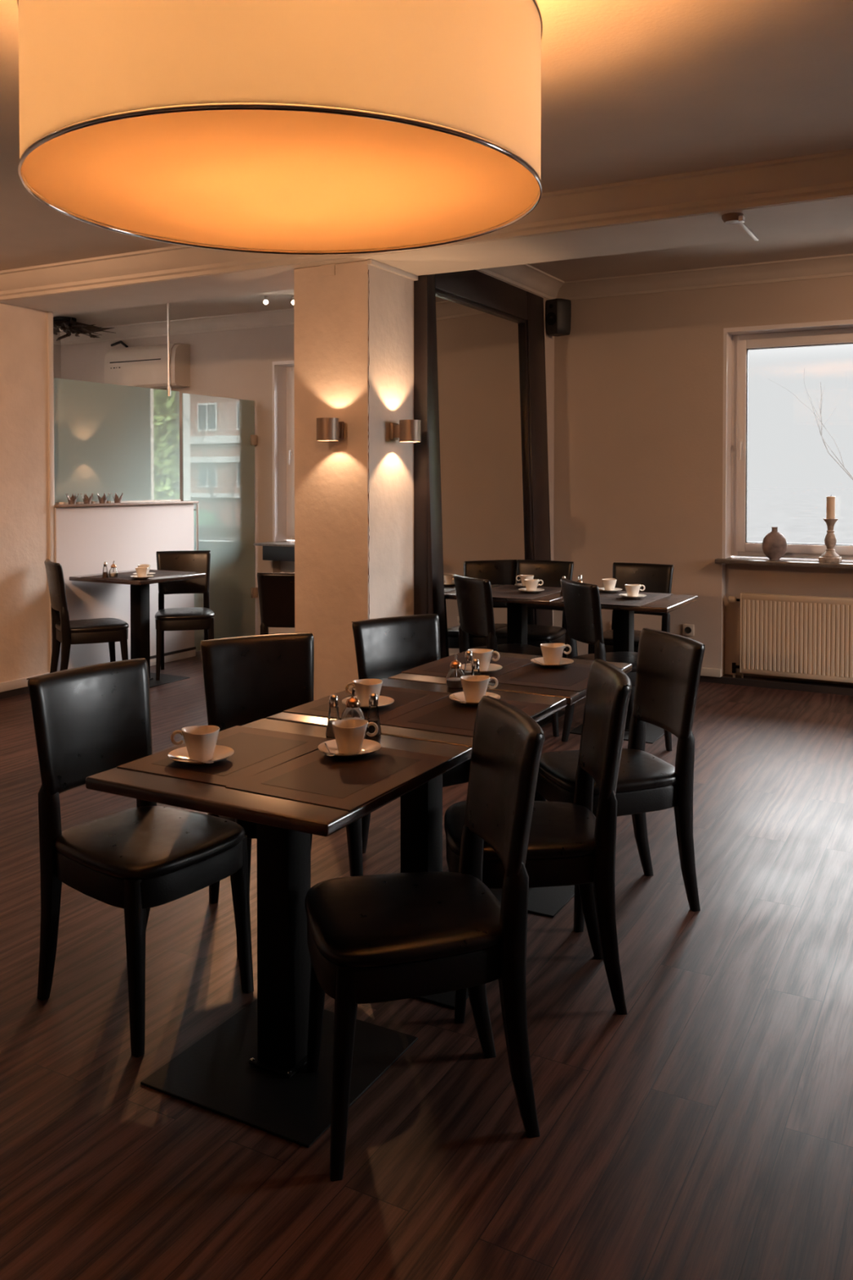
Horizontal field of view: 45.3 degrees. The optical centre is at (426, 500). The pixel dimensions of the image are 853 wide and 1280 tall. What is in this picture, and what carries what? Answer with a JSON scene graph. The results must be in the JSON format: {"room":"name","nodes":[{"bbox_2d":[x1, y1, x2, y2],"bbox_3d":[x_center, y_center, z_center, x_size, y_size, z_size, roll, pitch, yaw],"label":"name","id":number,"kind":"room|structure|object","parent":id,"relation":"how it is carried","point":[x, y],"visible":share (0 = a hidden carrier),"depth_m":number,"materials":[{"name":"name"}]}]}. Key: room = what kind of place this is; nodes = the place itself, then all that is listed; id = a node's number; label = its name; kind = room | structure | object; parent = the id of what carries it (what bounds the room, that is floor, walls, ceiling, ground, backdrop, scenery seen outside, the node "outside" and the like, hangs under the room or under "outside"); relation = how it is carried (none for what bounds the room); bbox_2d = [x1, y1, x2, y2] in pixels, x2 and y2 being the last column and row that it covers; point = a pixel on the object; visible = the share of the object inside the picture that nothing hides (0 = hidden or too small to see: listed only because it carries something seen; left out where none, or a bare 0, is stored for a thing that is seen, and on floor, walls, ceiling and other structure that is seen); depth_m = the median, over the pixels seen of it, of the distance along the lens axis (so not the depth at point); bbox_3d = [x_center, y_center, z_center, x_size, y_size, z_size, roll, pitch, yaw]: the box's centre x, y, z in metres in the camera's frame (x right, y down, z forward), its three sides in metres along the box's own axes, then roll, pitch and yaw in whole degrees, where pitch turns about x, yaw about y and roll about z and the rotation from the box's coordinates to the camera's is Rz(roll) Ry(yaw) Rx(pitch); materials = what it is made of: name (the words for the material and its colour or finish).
{"room":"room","nodes":[
{"label":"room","id":0,"kind":"room"},
{"bbox_2d":[53,344,61,378],"bbox_3d":[-4.302,-0.270,9.056,0.120,3.000,2.600,1,1,29],"label":"wall","id":1,"kind":"structure","parent":0,"point":[56,348],"depth_m":10.10,"materials":[{"name":"paint"}]},
{"bbox_2d":[0,302,194,682],"bbox_3d":[-3.973,-0.173,4.432,0.140,3.000,8.590,1,1,29],"label":"wall","id":2,"kind":"structure","parent":0,"point":[24,595],"depth_m":6.88,"materials":[{"name":"paint"}]},
{"bbox_2d":[0,672,49,699],"bbox_3d":[-4.265,1.288,3.807,0.014,0.105,7.160,1,1,29],"label":"baseboard","id":3,"kind":"structure","parent":2,"relation":"attached to","point":[21,682],"depth_m":6.68,"materials":[{"name":"beige"}]},
{"bbox_2d":[47,311,54,668],"bbox_3d":[-2.598,-0.002,6.972,0.132,2.550,0.040,1,1,29],"label":"trim","id":4,"kind":"structure","parent":2,"relation":"attached to","point":[50,314],"depth_m":6.93,"materials":[{"name":"beige"}]},
{"bbox_2d":[54,500,199,507],"bbox_3d":[-2.234,0.026,7.606,0.165,0.018,1.420,1,1,29],"label":"trim","id":5,"kind":"structure","parent":2,"relation":"on","point":[182,501],"depth_m":7.48,"materials":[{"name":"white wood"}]},
{"bbox_2d":[53,302,181,504],"bbox_3d":[-2.283,-0.790,7.556,0.032,1.617,1.315,1,1,29],"label":"glass wall","id":6,"kind":"structure","parent":5,"relation":"on","point":[109,438],"depth_m":7.55,"materials":[{"name":"teal"}]},
{"bbox_2d":[150,648,195,666],"bbox_3d":[-2.186,1.233,7.588,0.010,0.055,1.390,1,1,29],"label":"trim","id":7,"kind":"structure","parent":2,"relation":"attached to","point":[192,653],"depth_m":8.00,"materials":[{"name":"beige"}]},
{"bbox_2d":[182,393,257,651],"bbox_3d":[-1.708,0.181,8.587,0.073,2.093,0.930,1,1,27],"label":"door","id":8,"kind":"structure","parent":2,"relation":"in","point":[219,438],"depth_m":8.62,"materials":[{"name":"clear glass"}]},
{"bbox_2d":[0,195,852,315],"bbox_3d":[1.218,-1.454,4.676,8.960,0.450,0.570,1,1,29],"label":"ceiling beam","id":9,"kind":"structure","parent":2,"relation":"attached to","point":[837,213],"depth_m":5.08,"materials":[{"name":"paint"}]},
{"bbox_2d":[0,148,852,300],"bbox_3d":[1.051,-1.299,4.373,8.760,0.150,0.137,1,1,29],"label":"beam","id":10,"kind":"structure","parent":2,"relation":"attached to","point":[824,175],"depth_m":4.54,"materials":[{"name":"paint"}]},
{"bbox_2d":[721,212,745,224],"bbox_3d":[1.315,-1.205,4.383,0.095,0.035,0.090,1,1,29],"label":"ceiling detector","id":11,"kind":"object","parent":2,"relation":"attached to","point":[732,218],"visible":1,"depth_m":4.35,"materials":[{"name":"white plastic"}]},
{"bbox_2d":[0,650,852,1279],"bbox_3d":[-0.887,1.407,3.473,11.450,0.120,10.000,1,1,29],"label":"floor","id":12,"kind":"structure","parent":0,"point":[704,1130],"depth_m":2.41,"materials":[{"name":"wood"}]},
{"bbox_2d":[44,559,128,672],"bbox_3d":[-2.262,0.836,6.803,0.509,0.882,0.418,-1,1,-30],"label":"dining chair","id":13,"kind":"object","parent":12,"relation":"on","point":[67,632],"visible":0.96,"depth_m":6.65,"materials":[{"name":"black leather"}]},
{"bbox_2d":[68,569,205,688],"bbox_3d":[-2.011,0.895,7.150,0.657,0.750,0.651,1,1,29],"label":"pedestal table","id":14,"kind":"object","parent":12,"relation":"on","point":[139,588],"visible":0.57,"depth_m":7.15,"materials":[{"name":"wood"}]},
{"bbox_2d":[83,573,162,580],"bbox_3d":[-2.083,0.522,6.999,0.445,0.003,0.325,1,1,29],"label":"placemat","id":15,"kind":"object","parent":14,"relation":"on","point":[121,576],"visible":0.61,"depth_m":6.97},
{"bbox_2d":[120,569,194,576],"bbox_3d":[-1.925,0.516,7.289,0.445,0.003,0.325,1,1,29],"label":"placemat","id":16,"kind":"object","parent":14,"relation":"on","point":[157,572],"visible":0.73,"depth_m":7.28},
{"bbox_2d":[26,657,253,1057],"bbox_3d":[-0.786,0.920,2.799,0.509,0.882,0.418,1,1,35],"label":"dining chair","id":17,"kind":"object","parent":12,"relation":"on","point":[89,720],"visible":0.91,"depth_m":2.76,"materials":[{"name":"black leather"}]},
{"bbox_2d":[154,550,214,680],"bbox_3d":[-1.762,0.823,7.444,0.418,0.882,0.509,0,1,-15],"label":"dining chair","id":18,"kind":"object","parent":12,"relation":"on","point":[192,561],"visible":0.94,"depth_m":7.57,"materials":[{"name":"black leather"}]},
{"bbox_2d":[257,572,294,635],"bbox_3d":[-0.775,0.851,6.084,0.418,0.882,0.509,0,1,0],"label":"dining chair","id":19,"kind":"object","parent":12,"relation":"on","point":[276,591],"visible":0.24,"depth_m":5.86,"materials":[{"name":"black leather"}]},
{"bbox_2d":[85,718,471,1147],"bbox_3d":[-0.326,0.994,2.436,0.657,0.750,0.651,1,1,29],"label":"pedestal table","id":20,"kind":"object","parent":12,"relation":"on","point":[251,1069],"visible":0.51,"depth_m":2.43,"materials":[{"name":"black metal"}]},
{"bbox_2d":[116,725,333,786],"bbox_3d":[-0.473,0.616,2.497,0.325,0.003,0.445,1,1,28],"label":"placemat","id":21,"kind":"object","parent":20,"relation":"on","point":[256,750],"visible":0.84,"depth_m":2.44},
{"bbox_2d":[168,745,234,764],"bbox_3d":[-0.533,0.607,2.421,0.153,0.018,0.153,1,1,29],"label":"saucer","id":22,"kind":"object","parent":21,"relation":"on","point":[221,753],"visible":0.59,"depth_m":2.44,"materials":[{"name":"beige ceramic"}]},
{"bbox_2d":[170,725,219,761],"bbox_3d":[-0.538,0.575,2.416,0.087,0.073,0.101,1,2,38],"label":"coffee cup","id":23,"kind":"object","parent":22,"relation":"on","point":[200,741],"visible":0.98,"depth_m":2.40,"materials":[{"name":"beige ceramic"}]},
{"bbox_2d":[325,693,339,737],"bbox_3d":[-0.241,0.559,2.660,0.042,0.110,0.042,1,1,29],"label":"salt shaker","id":24,"kind":"object","parent":20,"relation":"on","point":[333,700],"visible":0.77,"depth_m":2.65,"materials":[{"name":"clear glass"}]},
{"bbox_2d":[225,746,452,810],"bbox_3d":[-0.188,0.620,2.336,0.325,0.003,0.445,1,1,29],"label":"placemat","id":25,"kind":"object","parent":20,"relation":"on","point":[317,778],"visible":0.82,"depth_m":2.29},
{"bbox_2d":[317,738,381,757],"bbox_3d":[-0.187,0.606,2.483,0.153,0.018,0.153,1,1,29],"label":"saucer","id":26,"kind":"object","parent":25,"relation":"on","point":[369,746],"visible":0.65,"depth_m":2.49,"materials":[{"name":"beige ceramic"}]},
{"bbox_2d":[331,719,378,754],"bbox_3d":[-0.182,0.574,2.487,0.101,0.073,0.087,-1,2,-42],"label":"coffee cup","id":27,"kind":"object","parent":26,"relation":"on","point":[349,734],"visible":1,"depth_m":2.46,"materials":[{"name":"beige ceramic"}]},
{"bbox_2d":[340,688,364,719],"bbox_3d":[-0.196,0.557,2.726,0.064,0.112,0.064,1,1,29],"label":"sugar dispenser","id":28,"kind":"object","parent":20,"relation":"on","point":[353,703],"visible":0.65,"depth_m":2.72,"materials":[{"name":"clear glass"}]},
{"bbox_2d":[340,706,364,719],"bbox_3d":[-0.196,0.578,2.727,0.064,0.069,0.064,1,1,29],"label":"glass jar","id":29,"kind":"object","parent":28,"relation":"attached to","point":[347,709],"depth_m":2.74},
{"bbox_2d":[365,693,381,737],"bbox_3d":[-0.139,0.559,2.675,0.042,0.110,0.042,1,1,29],"label":"pepper shaker","id":30,"kind":"object","parent":20,"relation":"on","point":[373,698],"visible":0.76,"depth_m":2.67,"materials":[{"name":"clear glass"}]},
{"bbox_2d":[200,632,363,959],"bbox_3d":[-0.479,0.910,3.306,0.418,0.882,0.509,-1,1,-27],"label":"dining chair","id":31,"kind":"object","parent":12,"relation":"on","point":[247,679],"visible":0.33,"depth_m":3.45,"materials":[{"name":"black leather"}]},
{"bbox_2d":[268,626,294,634],"bbox_3d":[-0.885,0.961,8.518,0.980,0.560,0.262,1,1,29],"label":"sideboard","id":32,"kind":"object","parent":12,"relation":"on","point":[271,630],"visible":0.02,"depth_m":8.55,"materials":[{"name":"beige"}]},
{"bbox_2d":[351,613,471,853],"bbox_3d":[0.003,0.899,3.798,0.418,0.882,0.509,-1,1,-36],"label":"dining chair","id":33,"kind":"object","parent":12,"relation":"on","point":[385,647],"visible":0.33,"depth_m":3.92,"materials":[{"name":"black leather"}]},
{"bbox_2d":[266,678,566,1008],"bbox_3d":[-0.012,0.982,3.013,0.657,0.750,0.651,1,1,29],"label":"pedestal table","id":34,"kind":"object","parent":12,"relation":"on","point":[421,808],"visible":0.2,"depth_m":3.01,"materials":[{"name":"wood"}]},
{"bbox_2d":[283,685,453,723],"bbox_3d":[-0.165,0.604,3.063,0.325,0.003,0.445,1,1,28],"label":"placemat","id":35,"kind":"object","parent":34,"relation":"on","point":[406,700],"visible":0.69,"depth_m":3.02,"materials":[{"name":"fabric"}]},
{"bbox_2d":[342,695,394,709],"bbox_3d":[-0.171,0.595,2.993,0.153,0.018,0.153,1,1,29],"label":"saucer","id":36,"kind":"object","parent":35,"relation":"on","point":[383,701],"visible":0.52,"depth_m":3.00,"materials":[{"name":"beige ceramic"}]},
{"bbox_2d":[345,679,382,706],"bbox_3d":[-0.175,0.563,2.986,0.088,0.073,0.100,1,1,28],"label":"coffee cup","id":37,"kind":"object","parent":36,"relation":"on","point":[364,688],"visible":0.77,"depth_m":2.96,"materials":[{"name":"beige ceramic"}]},
{"bbox_2d":[445,653,465,688],"bbox_3d":[0.094,0.545,3.280,0.064,0.112,0.064,0,1,11],"label":"sugar dispenser","id":38,"kind":"object","parent":34,"relation":"on","point":[452,682],"visible":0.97,"depth_m":3.27,"materials":[{"name":"clear glass"}]},
{"bbox_2d":[445,668,465,688],"bbox_3d":[0.094,0.567,3.280,0.064,0.069,0.064,0,1,11],"label":"glass jar","id":39,"kind":"object","parent":38,"relation":"attached to","point":[452,682],"depth_m":3.27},
{"bbox_2d":[380,696,552,737],"bbox_3d":[0.123,0.608,2.907,0.325,0.003,0.445,1,1,29],"label":"placemat","id":40,"kind":"object","parent":34,"relation":"on","point":[445,715],"visible":0.49,"depth_m":2.88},
{"bbox_2d":[448,691,500,705],"bbox_3d":[0.144,0.594,3.049,0.153,0.018,0.153,1,1,29],"label":"saucer","id":41,"kind":"object","parent":40,"relation":"on","point":[460,695],"visible":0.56,"depth_m":3.07,"materials":[{"name":"beige ceramic"}]},
{"bbox_2d":[460,675,497,702],"bbox_3d":[0.149,0.562,3.053,0.101,0.073,0.087,-1,2,-42],"label":"coffee cup","id":42,"kind":"object","parent":41,"relation":"on","point":[474,686],"visible":0.93,"depth_m":3.02,"materials":[{"name":"beige ceramic"}]},
{"bbox_2d":[304,695,544,1182],"bbox_3d":[-0.013,0.931,2.309,0.509,0.882,0.418,0,1,-14],"label":"dining chair","id":43,"kind":"object","parent":12,"relation":"on","point":[387,937],"visible":1,"depth_m":2.18,"materials":[{"name":"black leather"}]},
{"bbox_2d":[413,269,552,658],"bbox_3d":[0.407,-0.067,6.482,0.172,2.702,1.784,1,1,29],"label":"wall mirror","id":44,"kind":"object","parent":12,"relation":"on","point":[482,489],"visible":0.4,"depth_m":6.30,"materials":[{"name":"brown wood"}]},
{"bbox_2d":[435,294,529,657],"bbox_3d":[0.368,-0.111,6.414,0.079,2.199,1.320,1,1,29],"label":"mirror glass","id":45,"kind":"object","parent":44,"relation":"attached to","point":[482,348],"depth_m":6.37,"materials":[{"name":"brown"}]},
{"bbox_2d":[453,573,559,737],"bbox_3d":[0.434,0.859,5.712,0.509,0.882,0.418,-1,1,-25],"label":"dining chair","id":46,"kind":"object","parent":12,"relation":"on","point":[473,595],"visible":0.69,"depth_m":5.58,"materials":[{"name":"black leather"}]},
{"bbox_2d":[448,584,564,727],"bbox_3d":[0.547,0.917,6.082,0.657,0.750,0.651,1,1,29],"label":"pedestal table","id":47,"kind":"object","parent":12,"relation":"on","point":[517,609],"visible":0.34,"depth_m":6.07,"materials":[{"name":"wood"}]},
{"bbox_2d":[491,590,552,599],"bbox_3d":[0.462,0.544,5.923,0.445,0.003,0.325,1,1,29],"label":"placemat","id":48,"kind":"object","parent":47,"relation":"on","point":[495,593],"visible":0.58,"depth_m":5.89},
{"bbox_2d":[518,587,544,593],"bbox_3d":[0.616,0.532,6.008,0.153,0.018,0.153,1,1,29],"label":"saucer","id":49,"kind":"object","parent":48,"relation":"on","point":[538,590],"visible":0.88,"depth_m":5.97,"materials":[{"name":"beige ceramic"}]},
{"bbox_2d":[524,578,543,591],"bbox_3d":[0.622,0.500,6.011,0.100,0.073,0.088,-1,2,-37],"label":"coffee cup","id":50,"kind":"object","parent":49,"relation":"on","point":[531,584],"visible":0.88,"depth_m":5.98,"materials":[{"name":"beige ceramic"}]},
{"bbox_2d":[491,584,560,593],"bbox_3d":[0.620,0.538,6.213,0.445,0.003,0.325,1,1,29],"label":"placemat","id":51,"kind":"object","parent":47,"relation":"on","point":[506,587],"visible":0.6,"depth_m":6.20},
{"bbox_2d":[387,650,631,917],"bbox_3d":[0.307,0.970,3.590,0.657,0.750,0.651,1,1,28],"label":"pedestal table","id":52,"kind":"object","parent":12,"relation":"on","point":[548,901],"visible":0.22,"depth_m":3.43,"materials":[{"name":"wood"}]},
{"bbox_2d":[400,653,532,677],"bbox_3d":[0.161,0.592,3.655,0.325,0.003,0.445,1,1,29],"label":"placemat","id":53,"kind":"object","parent":52,"relation":"on","point":[439,668],"visible":0.48,"depth_m":3.64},
{"bbox_2d":[461,662,502,674],"bbox_3d":[0.185,0.584,3.533,0.153,0.018,0.153,1,1,29],"label":"saucer","id":54,"kind":"object","parent":53,"relation":"on","point":[492,667],"visible":0.59,"depth_m":3.54,"materials":[{"name":"beige ceramic"}]},
{"bbox_2d":[467,648,499,671],"bbox_3d":[0.189,0.552,3.527,0.088,0.073,0.100,-1,1,-33],"label":"coffee cup","id":55,"kind":"object","parent":54,"relation":"on","point":[484,655],"visible":0.76,"depth_m":3.51,"materials":[{"name":"beige ceramic"}]},
{"bbox_2d":[463,650,474,675],"bbox_3d":[0.139,0.545,3.341,0.042,0.110,0.042,1,1,29],"label":"salt shaker","id":56,"kind":"object","parent":52,"relation":"on","point":[468,655],"visible":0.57,"depth_m":3.33,"materials":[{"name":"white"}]},
{"bbox_2d":[488,662,623,691],"bbox_3d":[0.448,0.595,3.493,0.325,0.003,0.445,1,1,29],"label":"placemat","id":57,"kind":"object","parent":52,"relation":"on","point":[572,677],"visible":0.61,"depth_m":3.44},
{"bbox_2d":[530,657,573,667],"bbox_3d":[0.449,0.582,3.651,0.153,0.018,0.153,1,1,29],"label":"saucer","id":58,"kind":"object","parent":57,"relation":"on","point":[564,661],"visible":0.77,"depth_m":3.66,"materials":[{"name":"beige ceramic"}]},
{"bbox_2d":[540,643,571,664],"bbox_3d":[0.454,0.549,3.655,0.101,0.073,0.087,-1,2,-42],"label":"coffee cup","id":59,"kind":"object","parent":58,"relation":"on","point":[552,653],"visible":0.97,"depth_m":3.62,"materials":[{"name":"beige ceramic"}]},
{"bbox_2d":[495,559,573,657],"bbox_3d":[0.683,0.842,6.547,0.418,0.882,0.509,1,1,28],"label":"dining chair","id":60,"kind":"object","parent":12,"relation":"on","point":[551,572],"visible":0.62,"depth_m":6.64,"materials":[{"name":"black leather"}]},
{"bbox_2d":[444,658,631,1023],"bbox_3d":[0.304,0.919,2.866,0.509,0.882,0.418,0,1,-1],"label":"dining chair","id":61,"kind":"object","parent":12,"relation":"on","point":[568,845],"visible":0.84,"depth_m":2.70,"materials":[{"name":"black leather"}]},
{"bbox_2d":[560,577,672,751],"bbox_3d":[0.998,0.865,5.447,0.509,0.882,0.418,0,1,-18],"label":"dining chair","id":62,"kind":"object","parent":12,"relation":"on","point":[582,602],"visible":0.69,"depth_m":5.34,"materials":[{"name":"black leather"}]},
{"bbox_2d":[534,627,705,932],"bbox_3d":[0.639,0.907,3.452,0.509,0.882,0.418,0,1,-16],"label":"dining chair","id":63,"kind":"object","parent":12,"relation":"on","point":[669,664],"visible":0.84,"depth_m":3.36,"materials":[{"name":"black leather"}]},
{"bbox_2d":[550,594,697,743],"bbox_3d":[1.120,0.924,5.759,0.657,0.750,0.651,1,1,29],"label":"pedestal table","id":64,"kind":"object","parent":12,"relation":"on","point":[623,615],"visible":0.41,"depth_m":5.74,"materials":[{"name":"wood"}]},
{"bbox_2d":[560,596,656,606],"bbox_3d":[1.001,0.551,5.616,0.445,0.003,0.325,1,1,29],"label":"placemat","id":65,"kind":"object","parent":64,"relation":"on","point":[604,600],"visible":0.64,"depth_m":5.58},
{"bbox_2d":[618,593,646,599],"bbox_3d":[1.152,0.538,5.716,0.153,0.018,0.153,1,1,29],"label":"saucer","id":66,"kind":"object","parent":65,"relation":"on","point":[639,596],"visible":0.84,"depth_m":5.69,"materials":[{"name":"beige ceramic"}]},
{"bbox_2d":[624,584,644,596],"bbox_3d":[1.158,0.506,5.719,0.100,0.073,0.088,-1,2,-37],"label":"coffee cup","id":67,"kind":"object","parent":66,"relation":"on","point":[633,590],"visible":0.8,"depth_m":5.69,"materials":[{"name":"beige ceramic"}]},
{"bbox_2d":[599,591,672,599],"bbox_3d":[1.160,0.545,5.908,0.445,0.003,0.325,1,1,29],"label":"placemat","id":68,"kind":"object","parent":64,"relation":"on","point":[655,596],"visible":0.48,"depth_m":5.89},
{"bbox_2d":[598,587,622,592],"bbox_3d":[1.078,0.531,6.029,0.153,0.018,0.153,1,1,29],"label":"saucer","id":69,"kind":"object","parent":68,"relation":"on","point":[616,589],"visible":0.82,"depth_m":5.99,"materials":[{"name":"beige ceramic"}]},
{"bbox_2d":[601,577,617,590],"bbox_3d":[1.084,0.499,6.032,0.101,0.073,0.087,-1,1,-23],"label":"coffee cup","id":70,"kind":"object","parent":69,"relation":"on","point":[609,584],"visible":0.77,"depth_m":6.00,"materials":[{"name":"beige ceramic"}]},
{"bbox_2d":[587,562,673,653],"bbox_3d":[1.267,0.846,6.320,0.418,0.882,0.509,1,1,31],"label":"dining chair","id":71,"kind":"object","parent":12,"relation":"on","point":[656,578],"visible":0.38,"depth_m":6.44,"materials":[{"name":"black leather"}]},
{"bbox_2d":[0,0,852,271],"bbox_3d":[-0.549,-1.460,1.430,8.960,0.300,6.840,1,1,29],"label":"ceiling","id":72,"kind":"structure","parent":0,"point":[632,90],"depth_m":3.40,"materials":[{"name":"paint"}]},
{"bbox_2d":[16,0,542,254],"bbox_3d":[-0.318,-1.012,2.355,1.163,0.636,1.163,0,1,7],"label":"pendant lamp","id":73,"kind":"object","parent":72,"relation":"hanging from","point":[268,126],"visible":1,"depth_m":1.96,"materials":[{"name":"beige fabric"}]},
{"bbox_2d":[21,109,538,250],"bbox_3d":[-0.318,-0.707,2.362,1.149,0.004,1.149,1,1,29],"label":"diffuser","id":74,"kind":"object","parent":73,"relation":"attached to","point":[225,180],"depth_m":2.22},
{"bbox_2d":[53,228,852,327],"bbox_3d":[0.808,-1.647,6.523,11.450,0.140,2.310,1,1,29],"label":"ceiling","id":75,"kind":"structure","parent":0,"point":[835,242],"depth_m":6.91,"materials":[{"name":"paint"}]},
{"bbox_2d":[53,316,115,341],"bbox_3d":[-3.247,-1.552,9.151,0.899,0.161,0.900,1,1,29],"label":"ceiling lamp","id":76,"kind":"object","parent":75,"relation":"attached to","point":[68,325],"visible":0.78,"depth_m":9.12,"materials":[{"name":"black metal"}]},
{"bbox_2d":[60,275,852,685],"bbox_3d":[1.359,-0.241,7.671,11.350,3.000,0.380,1,1,29],"label":"wall","id":77,"kind":"structure","parent":0,"point":[638,379],"depth_m":7.34,"materials":[{"name":"paint"}]},
{"bbox_2d":[103,342,190,388],"bbox_3d":[-2.596,-1.236,9.461,0.870,0.395,0.222,1,1,29],"label":"air conditioner","id":78,"kind":"object","parent":77,"relation":"attached to","point":[144,366],"visible":0.89,"depth_m":9.33,"materials":[{"name":"beige plastic"}]},
{"bbox_2d":[59,308,293,345],"bbox_3d":[-1.533,-1.571,8.928,4.840,0.117,0.132,1,1,29],"label":"trim","id":79,"kind":"structure","parent":77,"relation":"attached to","point":[285,317],"depth_m":9.25,"materials":[{"name":"paint"}]},
{"bbox_2d":[253,540,294,561],"bbox_3d":[-0.738,0.439,8.559,1.430,0.142,0.450,1,1,29],"label":"window ledge","id":80,"kind":"object","parent":77,"relation":"attached to","point":[284,550],"visible":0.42,"depth_m":8.61,"materials":[{"name":"stone"}]},
{"bbox_2d":[271,360,294,542],"bbox_3d":[-0.672,-0.418,8.694,1.400,1.570,0.239,1,1,29],"label":"window","id":81,"kind":"structure","parent":77,"relation":"in","point":[283,423],"depth_m":9.00,"materials":[{"name":"white paint"}]},
{"bbox_2d":[682,623,693,635],"bbox_3d":[1.845,0.914,7.205,0.080,0.080,0.016,1,1,29],"label":"wall socket","id":82,"kind":"object","parent":77,"relation":"attached to","point":[687,629],"visible":1,"depth_m":7.20,"materials":[{"name":"beige plastic"}]},
{"bbox_2d":[555,253,852,300],"bbox_3d":[3.573,-1.513,6.149,6.032,0.117,0.132,1,1,29],"label":"trim","id":83,"kind":"structure","parent":77,"relation":"attached to","point":[837,265],"depth_m":7.03,"materials":[{"name":"paint"}]},
{"bbox_2d":[561,656,852,696],"bbox_3d":[3.624,1.238,6.298,6.030,0.100,0.140,1,1,29],"label":"baseboard","id":84,"kind":"structure","parent":77,"relation":"attached to","point":[793,685],"depth_m":6.95,"materials":[{"name":"grey"}]},
{"bbox_2d":[715,556,852,568],"bbox_3d":[2.782,0.425,6.762,1.670,0.030,0.260,1,1,29],"label":"window sill","id":85,"kind":"structure","parent":77,"relation":"attached to","point":[732,560],"depth_m":6.86,"materials":[{"name":"stone"}]},
{"bbox_2d":[762,527,786,559],"bbox_3d":[2.368,0.294,6.956,0.166,0.224,0.091,0,1,4],"label":"vase","id":86,"kind":"object","parent":85,"relation":"on","point":[774,544],"visible":1,"depth_m":6.93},
{"bbox_2d":[818,494,842,563],"bbox_3d":[2.677,0.186,6.774,0.130,0.446,0.130,1,1,29],"label":"candlestick","id":87,"kind":"object","parent":85,"relation":"on","point":[830,556],"visible":1,"depth_m":6.75,"materials":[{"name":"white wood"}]},
{"bbox_2d":[826,494,835,518],"bbox_3d":[2.677,0.042,6.771,0.054,0.156,0.054,1,1,29],"label":"candle","id":88,"kind":"object","parent":87,"relation":"on","point":[830,506],"depth_m":6.75,"materials":[{"name":"beige wax"}]},
{"bbox_2d":[722,319,852,559],"bbox_3d":[2.813,-0.385,6.797,1.605,1.595,0.239,1,1,29],"label":"window","id":89,"kind":"structure","parent":77,"relation":"in","point":[737,341],"depth_m":7.12,"materials":[{"name":"white paint"}]},
{"bbox_2d":[728,592,852,683],"bbox_3d":[2.751,0.961,6.752,1.493,0.634,0.088,1,1,29],"label":"radiator","id":90,"kind":"object","parent":77,"relation":"attached to","point":[806,637],"visible":1,"depth_m":6.85,"materials":[{"name":"beige metal"}]},
{"bbox_2d":[475,269,554,626],"bbox_3d":[0.269,-0.223,6.807,0.380,3.000,2.180,1,1,29],"label":"wall","id":91,"kind":"structure","parent":0,"point":[548,340],"depth_m":7.61,"materials":[{"name":"paint"}]},
{"bbox_2d":[316,417,344,440],"bbox_3d":[-0.497,-0.366,5.303,0.115,0.115,0.170,1,1,29],"label":"wall sconce","id":92,"kind":"object","parent":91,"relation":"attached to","point":[327,428],"visible":1,"depth_m":5.23,"materials":[{"name":"silver metal"}]},
{"bbox_2d":[293,260,413,700],"bbox_3d":[-0.394,0.027,5.626,0.470,2.550,0.498,1,1,29],"label":"column","id":93,"kind":"structure","parent":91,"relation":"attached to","point":[333,355],"depth_m":5.43,"materials":[{"name":"paint"}]},
{"bbox_2d":[368,269,369,614],"bbox_3d":[-0.299,-0.116,5.304,0.005,2.150,0.012,1,1,29],"label":"trim","id":94,"kind":"structure","parent":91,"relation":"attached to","point":[368,269],"depth_m":5.29,"materials":[{"name":"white paint"}]},
{"bbox_2d":[367,258,417,280],"bbox_3d":[-0.176,-1.232,5.479,0.028,0.026,0.500,1,1,29],"label":"trim","id":95,"kind":"structure","parent":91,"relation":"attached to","point":[371,262],"depth_m":5.45,"materials":[{"name":"beige"}]},
{"bbox_2d":[389,419,421,442],"bbox_3d":[-0.111,-0.370,5.468,0.170,0.115,0.115,1,1,29],"label":"wall sconce","id":96,"kind":"object","parent":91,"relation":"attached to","point":[407,430],"visible":1,"depth_m":5.41,"materials":[{"name":"silver metal"}]},
{"bbox_2d":[477,263,564,299],"bbox_3d":[0.487,-1.524,6.649,0.132,0.117,2.198,1,1,29],"label":"trim","id":97,"kind":"structure","parent":91,"relation":"attached to","point":[528,277],"depth_m":7.08,"materials":[{"name":"paint"}]},
{"bbox_2d":[545,297,571,336],"bbox_3d":[0.971,-1.340,7.506,0.176,0.254,0.151,-1,2,-41],"label":"loudspeaker","id":98,"kind":"object","parent":91,"relation":"attached to","point":[557,311],"visible":1,"depth_m":7.44,"materials":[{"name":"black plastic"}]},
{"bbox_2d":[546,303,555,324],"bbox_3d":[0.908,-1.353,7.450,0.007,0.153,0.095,-1,2,-41],"label":"grille","id":99,"kind":"object","parent":98,"relation":"attached to","point":[550,308],"depth_m":7.45,"materials":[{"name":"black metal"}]},
{"label":"outside","id":100,"kind":"structure","parent":0,"visible":0},
{"bbox_3d":[19.201,2.698,14.417,100.000,0.040,28.420,1,1,29],"label":"terrace","id":101,"kind":"object","parent":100,"visible":0},
{"bbox_2d":[771,368,852,479],"bbox_3d":[5.365,0.335,11.149,2.237,4.918,2.298,0,1,-15],"label":"bare tree","id":102,"kind":"object","parent":101,"relation":"on","point":[821,401],"visible":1,"depth_m":11.40,"materials":[{"name":"grey plant"}]},
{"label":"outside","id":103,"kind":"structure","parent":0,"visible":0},
{"bbox_2d":[733,488,852,560],"bbox_3d":[96.266,0.063,145.501,150.000,0.200,332.420,1,1,29],"label":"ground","id":104,"kind":"structure","parent":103,"point":[798,514],"depth_m":86.27,"materials":[{"name":"snow"}]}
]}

